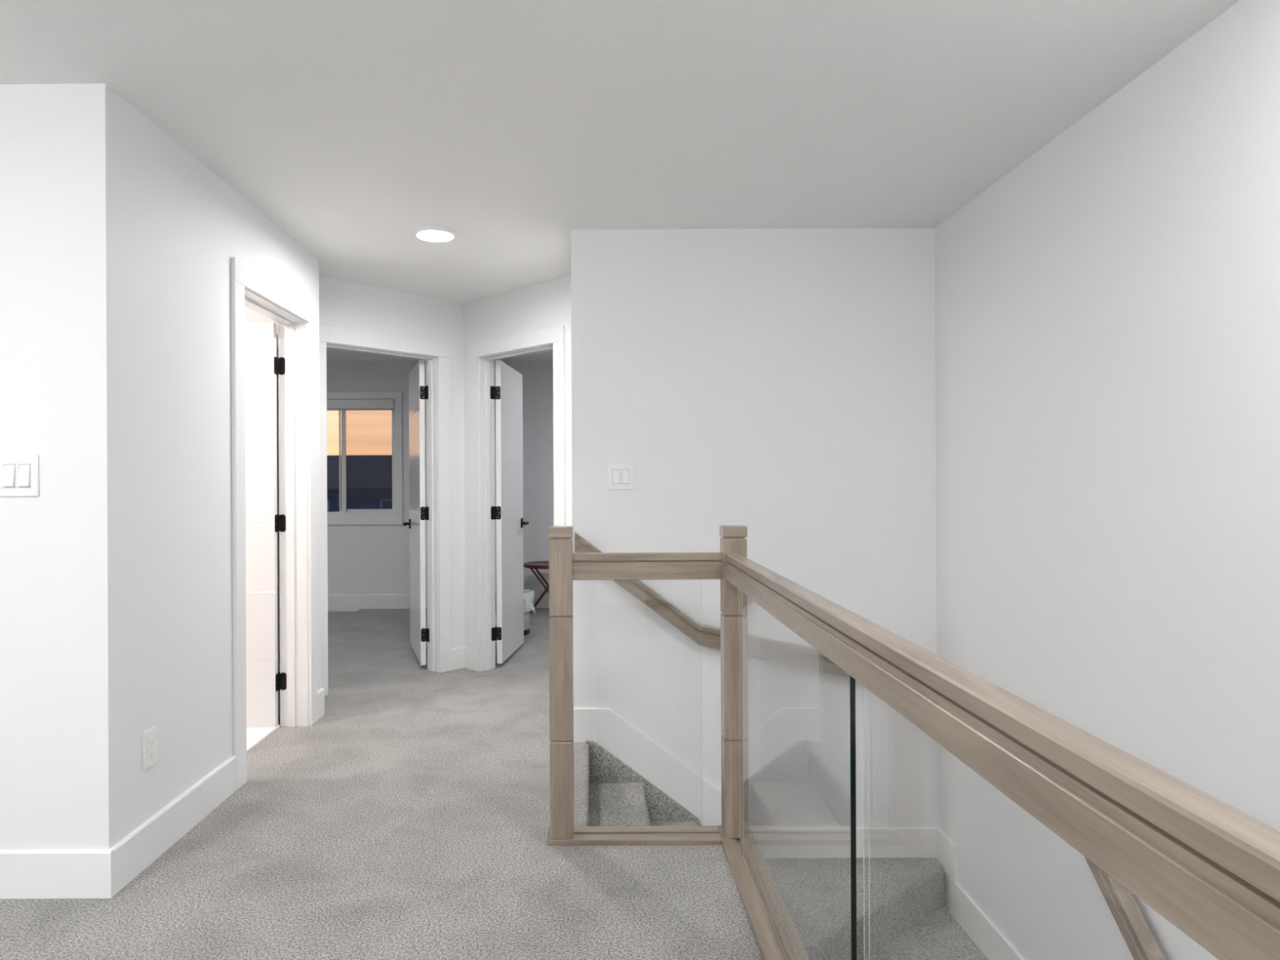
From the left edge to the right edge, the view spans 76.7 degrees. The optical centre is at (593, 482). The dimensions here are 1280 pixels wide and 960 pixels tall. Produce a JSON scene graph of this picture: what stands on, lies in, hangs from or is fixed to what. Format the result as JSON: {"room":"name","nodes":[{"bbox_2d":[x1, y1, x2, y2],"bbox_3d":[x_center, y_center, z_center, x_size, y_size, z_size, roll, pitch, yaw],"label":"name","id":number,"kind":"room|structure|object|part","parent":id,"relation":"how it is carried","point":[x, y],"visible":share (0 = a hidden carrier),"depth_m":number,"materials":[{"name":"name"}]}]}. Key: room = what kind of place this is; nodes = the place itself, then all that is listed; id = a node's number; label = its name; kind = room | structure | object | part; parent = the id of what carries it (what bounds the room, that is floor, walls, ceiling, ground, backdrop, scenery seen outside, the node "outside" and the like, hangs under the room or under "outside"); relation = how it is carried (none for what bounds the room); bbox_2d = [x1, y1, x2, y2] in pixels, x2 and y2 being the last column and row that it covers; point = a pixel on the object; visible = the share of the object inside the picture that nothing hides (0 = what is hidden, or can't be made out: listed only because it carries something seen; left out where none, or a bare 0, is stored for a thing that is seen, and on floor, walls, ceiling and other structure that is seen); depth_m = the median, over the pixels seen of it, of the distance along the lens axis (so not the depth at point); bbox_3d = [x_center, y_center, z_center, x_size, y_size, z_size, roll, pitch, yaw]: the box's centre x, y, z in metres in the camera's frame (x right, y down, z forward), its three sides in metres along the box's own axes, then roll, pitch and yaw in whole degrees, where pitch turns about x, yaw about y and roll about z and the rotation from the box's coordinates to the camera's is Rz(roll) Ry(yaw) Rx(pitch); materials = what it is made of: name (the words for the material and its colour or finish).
{"room":"upstairs landing","nodes":[
{"label":"upstairs landing","id":0,"kind":"room"},
{"bbox_2d":[0,84,62,849],"bbox_3d":[-3.100,0.030,2.487,2.999,2.440,0.120,0,0,0],"label":"wall","id":1,"kind":"structure","parent":0,"point":[31,698],"depth_m":2.43,"materials":[{"name":"white paint"}]},
{"bbox_2d":[0,454,39,496],"bbox_3d":[-1.727,-0.021,2.420,0.125,0.125,0.015,0,0,0],"label":"light switch","id":2,"kind":"object","parent":1,"relation":"attached to","point":[19,473],"visible":1,"depth_m":2.42,"materials":[{"name":"white plastic"}]},
{"bbox_2d":[0,848,113,898],"bbox_3d":[-3.018,1.180,2.420,3.153,0.140,0.014,0,0,0],"label":"baseboard","id":3,"kind":"structure","parent":1,"relation":"attached to","point":[24,873],"depth_m":2.41,"materials":[{"name":"white paint"}]},
{"bbox_2d":[58,83,320,849],"bbox_3d":[-1.531,0.022,3.371,0.140,2.440,1.888,0,0,0],"label":"wall","id":4,"kind":"structure","parent":0,"point":[149,234],"depth_m":2.63,"materials":[{"name":"white paint"}]},
{"bbox_2d":[142,725,156,770],"bbox_3d":[-1.452,0.870,2.648,0.009,0.122,0.076,0,0,0],"label":"wall outlet","id":5,"kind":"object","parent":4,"relation":"attached to","point":[149,736],"visible":1,"depth_m":2.64,"materials":[{"name":"white plastic"}]},
{"bbox_2d":[147,736,154,759],"bbox_3d":[-1.450,0.870,2.648,0.003,0.067,0.034,0,0,0],"label":"receptacle","id":6,"kind":"object","parent":5,"relation":"attached to","point":[150,739],"depth_m":2.65,"materials":[{"name":"white plastic"}]},
{"bbox_2d":[110,755,236,895],"bbox_3d":[-1.448,1.172,2.846,0.014,0.140,0.837,0,0,0],"label":"baseboard","id":7,"kind":"structure","parent":4,"relation":"attached to","point":[137,851],"depth_m":2.76,"materials":[{"name":"white paint"}]},
{"bbox_2d":[231,257,317,790],"bbox_3d":[-1.901,0.168,3.735,0.918,2.152,0.946,0,0,0],"label":"door","id":8,"kind":"structure","parent":4,"relation":"in","point":[255,365],"depth_m":4.07,"materials":[{"name":"white paint"}]},
{"bbox_3d":[-1.451,0.213,3.307,0.018,2.059,0.089,0,0,0],"label":"casing","id":9,"kind":"part","parent":8,"relation":"part of","materials":[{"name":"white paint"}]},
{"bbox_3d":[-1.600,-0.592,4.104,0.056,0.089,0.025,0,0,-43],"label":"hinge plate","id":10,"kind":"part","parent":8,"relation":"part of","materials":[{"name":"black metal"}]},
{"bbox_3d":[-1.596,0.208,4.104,0.056,0.089,0.025,0,0,-43],"label":"hinge plate","id":11,"kind":"part","parent":8,"relation":"part of","materials":[{"name":"black metal"}]},
{"bbox_3d":[-1.592,1.013,4.104,0.056,0.089,0.025,0,0,-43],"label":"hinge plate","id":12,"kind":"part","parent":8,"relation":"part of","materials":[{"name":"black metal"}]},
{"bbox_3d":[-1.451,0.213,4.163,0.018,2.059,0.089,0,0,0],"label":"casing","id":13,"kind":"part","parent":8,"relation":"part of","materials":[{"name":"white paint"}]},
{"bbox_2d":[317,688,324,719],"bbox_3d":[-1.448,1.172,4.268,0.014,0.140,0.123,0,0,0],"label":"baseboard","id":14,"kind":"structure","parent":4,"relation":"attached to","point":[321,693],"depth_m":4.28,"materials":[{"name":"white paint"}]},
{"bbox_2d":[244,306,279,720],"bbox_3d":[-3.100,0.030,4.255,2.999,2.440,0.120,0,0,0],"label":"wall","id":15,"kind":"structure","parent":0,"point":[251,316],"depth_m":4.20,"materials":[{"name":"white paint"}]},
{"bbox_2d":[0,608,762,959],"bbox_3d":[-1.343,1.378,2.750,6.700,0.288,10.700,0,0,0],"label":"floor","id":16,"kind":"structure","parent":0,"point":[411,820],"depth_m":2.63,"materials":[{"name":"carpet"}]},
{"bbox_2d":[495,589,535,635],"bbox_3d":[-0.650,1.062,6.619,0.343,0.352,0.333,0,0,0],"label":"waste bin","id":17,"kind":"object","parent":16,"relation":"on","point":[528,595],"visible":0.32,"depth_m":6.54,"materials":[{"name":"grey plastic"}]},
{"bbox_2d":[523,560,549,613],"bbox_3d":[-0.430,0.999,7.620,0.460,0.474,0.460,0,0,0],"label":"folding table","id":18,"kind":"object","parent":16,"relation":"on","point":[540,564],"visible":0.52,"depth_m":7.50,"materials":[{"name":"red metal"}]},
{"bbox_3d":[-0.435,1.001,7.505,0.354,0.465,0.018,0,0,0],"label":"leg","id":19,"kind":"part","parent":18,"relation":"part of","materials":[{"name":"red metal"}]},
{"bbox_3d":[-0.425,1.001,7.485,0.354,0.465,0.018,0,0,0],"label":"leg","id":20,"kind":"part","parent":18,"relation":"part of","materials":[{"name":"red metal"}]},
{"bbox_3d":[-0.425,1.001,7.755,0.354,0.465,0.018,0,0,0],"label":"leg","id":21,"kind":"part","parent":18,"relation":"part of","materials":[{"name":"red metal"}]},
{"bbox_2d":[546,524,1279,959],"bbox_3d":[0.193,0.693,1.006,0.709,1.083,3.711,0,0,0],"label":"stair railing","id":22,"kind":"object","parent":16,"relation":"on","point":[1210,868],"visible":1,"depth_m":1.01,"materials":[{"name":"brown wood"}]},
{"bbox_3d":[-0.111,0.697,2.797,0.068,1.042,0.068,0,0,0],"label":"newel post","id":23,"kind":"part","parent":22,"relation":"part of","materials":[{"name":"brown wood"}]},
{"bbox_3d":[0.139,1.225,2.804,0.596,0.018,0.113,0,0,0],"label":"board","id":24,"kind":"part","parent":22,"relation":"part of","materials":[{"name":"brown wood"}]},
{"bbox_3d":[0.186,0.289,2.797,0.516,0.090,0.050,0,0,0],"label":"rail","id":25,"kind":"part","parent":22,"relation":"part of","materials":[{"name":"brown wood"}]},
{"bbox_3d":[0.194,0.779,2.803,0.364,0.890,0.008,0,0,0],"label":"glass panel","id":26,"kind":"part","parent":22,"relation":"part of","materials":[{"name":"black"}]},
{"bbox_3d":[0.486,0.694,2.797,0.068,1.042,0.068,0,0,0],"label":"newel post","id":27,"kind":"part","parent":22,"relation":"part of","materials":[{"name":"brown wood"}]},
{"bbox_3d":[0.493,1.224,1.006,0.113,0.018,3.711,0,0,0],"label":"board","id":28,"kind":"part","parent":22,"relation":"part of","materials":[{"name":"brown wood"}]},
{"bbox_3d":[0.478,0.777,2.056,0.010,0.890,1.168,0,0,0],"label":"glass panel","id":29,"kind":"part","parent":22,"relation":"part of","materials":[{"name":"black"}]},
{"bbox_3d":[0.469,0.777,0.865,0.010,0.890,1.070,0,0,0],"label":"glass panel","id":30,"kind":"part","parent":22,"relation":"part of","materials":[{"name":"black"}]},
{"bbox_2d":[319,276,464,648],"bbox_3d":[-1.498,0.022,4.875,0.120,2.440,1.660,0,0,45],"label":"wall","id":31,"kind":"structure","parent":0,"point":[343,304],"depth_m":5.26,"materials":[{"name":"white paint"}]},
{"bbox_2d":[319,325,451,696],"bbox_3d":[-1.255,0.165,5.314,0.607,2.152,1.453,0,0,12],"label":"door","id":32,"kind":"structure","parent":31,"relation":"in","point":[437,633],"depth_m":5.29,"materials":[{"name":"white paint"}]},
{"bbox_3d":[-1.590,0.213,4.686,0.018,2.059,0.089,0,0,45],"label":"casing","id":33,"kind":"part","parent":32,"relation":"part of","materials":[{"name":"white paint"}]},
{"bbox_3d":[-1.116,-0.595,5.347,0.066,0.089,0.020,0,0,16],"label":"hinge plate","id":34,"kind":"part","parent":32,"relation":"part of","materials":[{"name":"black metal"}]},
{"bbox_3d":[-1.112,0.205,5.347,0.066,0.089,0.020,0,0,16],"label":"hinge plate","id":35,"kind":"part","parent":32,"relation":"part of","materials":[{"name":"black metal"}]},
{"bbox_3d":[-1.108,1.010,5.347,0.066,0.089,0.020,0,0,16],"label":"hinge plate","id":36,"kind":"part","parent":32,"relation":"part of","materials":[{"name":"black metal"}]},
{"bbox_3d":[-0.979,0.210,5.296,0.018,2.059,0.089,0,0,45],"label":"casing","id":37,"kind":"part","parent":32,"relation":"part of","materials":[{"name":"white paint"}]},
{"bbox_2d":[451,646,470,670],"bbox_3d":[-0.877,1.169,5.346,0.124,0.140,0.084,0,0,-45],"label":"baseboard","id":38,"kind":"structure","parent":31,"relation":"attached to","point":[458,653],"depth_m":5.37,"materials":[{"name":"white paint"}]},
{"bbox_2d":[326,360,553,595],"bbox_3d":[-1.350,0.022,8.040,6.700,2.440,0.140,0,0,0],"label":"wall","id":39,"kind":"structure","parent":0,"point":[362,559],"depth_m":7.97,"materials":[{"name":"white paint"}]},
{"bbox_2d":[326,391,403,524],"bbox_3d":[-2.502,-0.237,8.021,1.238,1.310,0.138,0,0,0],"label":"window","id":40,"kind":"structure","parent":39,"relation":"in","point":[394,516],"depth_m":7.95,"materials":[{"name":"white paint"}]},
{"bbox_3d":[-2.735,-0.236,8.037,0.542,1.080,0.024,0,0,0],"label":"sash","id":41,"kind":"part","parent":40,"relation":"part of","materials":[{"name":"clear glass"}]},
{"bbox_2d":[326,399,394,410],"bbox_3d":[-2.505,-0.763,7.976,1.085,0.105,0.072,0,0,0],"label":"roller blind","id":42,"kind":"object","parent":40,"relation":"attached to","point":[331,404],"visible":0.55,"depth_m":7.94,"materials":[{"name":"white fabric"}]},
{"bbox_3d":[-2.499,0.383,7.961,1.238,0.071,0.018,0,0,0],"label":"casing sill","id":43,"kind":"part","parent":40,"relation":"part of","materials":[{"name":"white paint"}]},
{"bbox_3d":[-2.268,-0.238,8.066,0.540,1.080,0.022,0,0,0],"label":"sash","id":44,"kind":"part","parent":40,"relation":"part of","materials":[{"name":"clear glass"}]},
{"bbox_3d":[-1.920,-0.240,7.961,0.073,1.170,0.018,0,0,0],"label":"casing","id":45,"kind":"part","parent":40,"relation":"part of","materials":[{"name":"white paint"}]},
{"bbox_2d":[327,594,426,608],"bbox_3d":[-2.769,1.179,7.963,3.650,0.140,0.014,0,0,0],"label":"baseboard","id":46,"kind":"structure","parent":39,"relation":"attached to","point":[334,601],"depth_m":7.96,"materials":[{"name":"white paint"}]},
{"bbox_2d":[533,593,549,608],"bbox_3d":[0.513,1.163,7.963,2.745,0.140,0.014,0,0,0],"label":"baseboard","id":47,"kind":"structure","parent":39,"relation":"attached to","point":[544,602],"depth_m":7.96,"materials":[{"name":"white paint"}]},
{"bbox_2d":[493,358,505,623],"bbox_3d":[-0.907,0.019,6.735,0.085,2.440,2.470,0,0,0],"label":"door frame","id":48,"kind":"structure","parent":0,"point":[503,360],"depth_m":7.12,"materials":[{"name":"white paint"}]},
{"bbox_2d":[462,274,572,647],"bbox_3d":[-0.402,0.017,5.038,1.200,2.440,0.120,0,0,45],"label":"wall","id":49,"kind":"structure","parent":0,"point":[547,304],"depth_m":5.02,"materials":[{"name":"white paint"}]},
{"bbox_2d":[468,324,565,671],"bbox_3d":[-0.542,0.162,5.348,0.532,2.152,1.460,0,0,-18],"label":"door","id":50,"kind":"structure","parent":49,"relation":"in","point":[507,393],"depth_m":5.33,"materials":[{"name":"white paint"}]},
{"bbox_3d":[-0.785,0.209,5.324,0.089,2.059,0.018,0,0,45],"label":"casing","id":51,"kind":"part","parent":50,"relation":"part of","materials":[{"name":"white paint"}]},
{"bbox_3d":[-0.656,-0.597,5.378,0.070,0.089,0.017,0,0,-21],"label":"hinge plate","id":52,"kind":"part","parent":50,"relation":"part of","materials":[{"name":"black metal"}]},
{"bbox_3d":[-0.652,0.203,5.378,0.070,0.089,0.017,0,0,-21],"label":"hinge plate","id":53,"kind":"part","parent":50,"relation":"part of","materials":[{"name":"black metal"}]},
{"bbox_3d":[-0.648,1.008,5.378,0.070,0.089,0.017,0,0,-21],"label":"hinge plate","id":54,"kind":"part","parent":50,"relation":"part of","materials":[{"name":"black metal"}]},
{"bbox_3d":[-0.198,0.206,4.737,0.089,2.059,0.018,0,0,45],"label":"casing","id":55,"kind":"part","parent":50,"relation":"part of","materials":[{"name":"white paint"}]},
{"bbox_2d":[0,0,1239,361],"bbox_3d":[-1.406,-1.273,2.725,6.800,0.150,10.850,0,0,0],"label":"ceiling","id":56,"kind":"structure","parent":0,"point":[512,127],"depth_m":2.54,"materials":[{"name":"white paint"}]},
{"bbox_2d":[415,225,454,241],"bbox_3d":[-0.759,-1.190,3.870,0.184,0.023,0.184,0,0,0],"label":"recessed light","id":57,"kind":"object","parent":56,"relation":"in","point":[428,233],"visible":1,"depth_m":3.85,"materials":[{"name":"white plastic"}]},
{"bbox_2d":[570,227,937,828],"bbox_3d":[0.831,1.399,3.916,1.855,5.215,0.130,0,0,0],"label":"wall","id":58,"kind":"structure","parent":0,"point":[778,384],"depth_m":3.85,"materials":[{"name":"white paint"}]},
{"bbox_2d":[608,463,633,489],"bbox_3d":[0.130,-0.028,3.844,0.122,0.122,0.015,0,0,0],"label":"light switch","id":59,"kind":"object","parent":58,"relation":"attached to","point":[620,476],"visible":1,"depth_m":3.85,"materials":[{"name":"white plastic"}]},
{"bbox_2d":[573,707,936,857],"bbox_3d":[0.771,1.429,3.844,1.735,0.715,0.014,0,0,0],"label":"baseboard","id":60,"kind":"structure","parent":58,"relation":"attached to","point":[618,736],"depth_m":3.84,"materials":[{"name":"white paint"}]},
{"bbox_2d":[934,0,1279,959],"bbox_3d":[1.699,1.394,0.625,0.120,5.215,6.451,0,0,0],"label":"wall","id":61,"kind":"structure","parent":0,"point":[1108,308],"depth_m":2.49,"materials":[{"name":"white paint"}]},
{"bbox_2d":[574,531,1164,959],"bbox_3d":[0.779,1.643,2.050,1.722,2.829,3.601,0,0,0],"label":"wall handrail","id":62,"kind":"object","parent":61,"relation":"attached to","point":[1139,938],"visible":0.51,"depth_m":3.78,"materials":[{"name":"brown wood"}]},
{"bbox_3d":[0.204,0.496,3.801,0.582,0.530,0.050,0,0,0],"label":"rail","id":63,"kind":"part","parent":62,"relation":"part of","materials":[{"name":"brown wood"}]},
{"bbox_3d":[1.054,0.830,3.801,1.114,0.324,0.050,0,0,0],"label":"rail","id":64,"kind":"part","parent":62,"relation":"part of","materials":[{"name":"brown wood"}]},
{"bbox_3d":[1.592,2.020,1.485,0.050,2.066,2.470,0,0,0],"label":"rail","id":65,"kind":"part","parent":62,"relation":"part of","materials":[{"name":"brown wood"}]},
{"bbox_2d":[936,827,1024,959],"bbox_3d":[1.639,2.823,1.944,0.014,2.368,3.787,0,0,0],"label":"baseboard","id":66,"kind":"structure","parent":61,"relation":"attached to","point":[984,934],"depth_m":3.50,"materials":[{"name":"white paint"}]},
{"bbox_3d":[0.820,4.081,0.700,2.400,0.150,6.800,0,0,0],"label":"floor","id":67,"kind":"structure","parent":0,"visible":0},
{"bbox_2d":[581,739,988,959],"bbox_3d":[0.787,2.612,1.950,1.711,2.787,3.800,0,0,0],"label":"staircase","id":68,"kind":"structure","parent":67,"relation":"on","point":[910,918],"depth_m":3.54,"materials":[{"name":"carpet"}]},
{"label":"outside","id":69,"kind":"structure","parent":0,"visible":0},
{"bbox_3d":[0.021,4.335,49.300,120.000,0.200,81.400,0,0,0],"label":"ground","id":70,"kind":"structure","parent":69,"visible":0},
{"bbox_2d":[327,454,391,511],"bbox_3d":[-4.991,1.782,20.910,16.800,4.955,6.980,0,0,0],"label":"house","id":71,"kind":"structure","parent":70,"relation":"on","point":[368,477],"depth_m":17.98,"materials":[{"name":"blue"}]},
{"bbox_3d":[-4.105,1.008,17.880,1.110,1.185,0.020,0,0,0],"label":"pane","id":72,"kind":"part","parent":71,"relation":"part of","materials":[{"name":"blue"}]}
]}

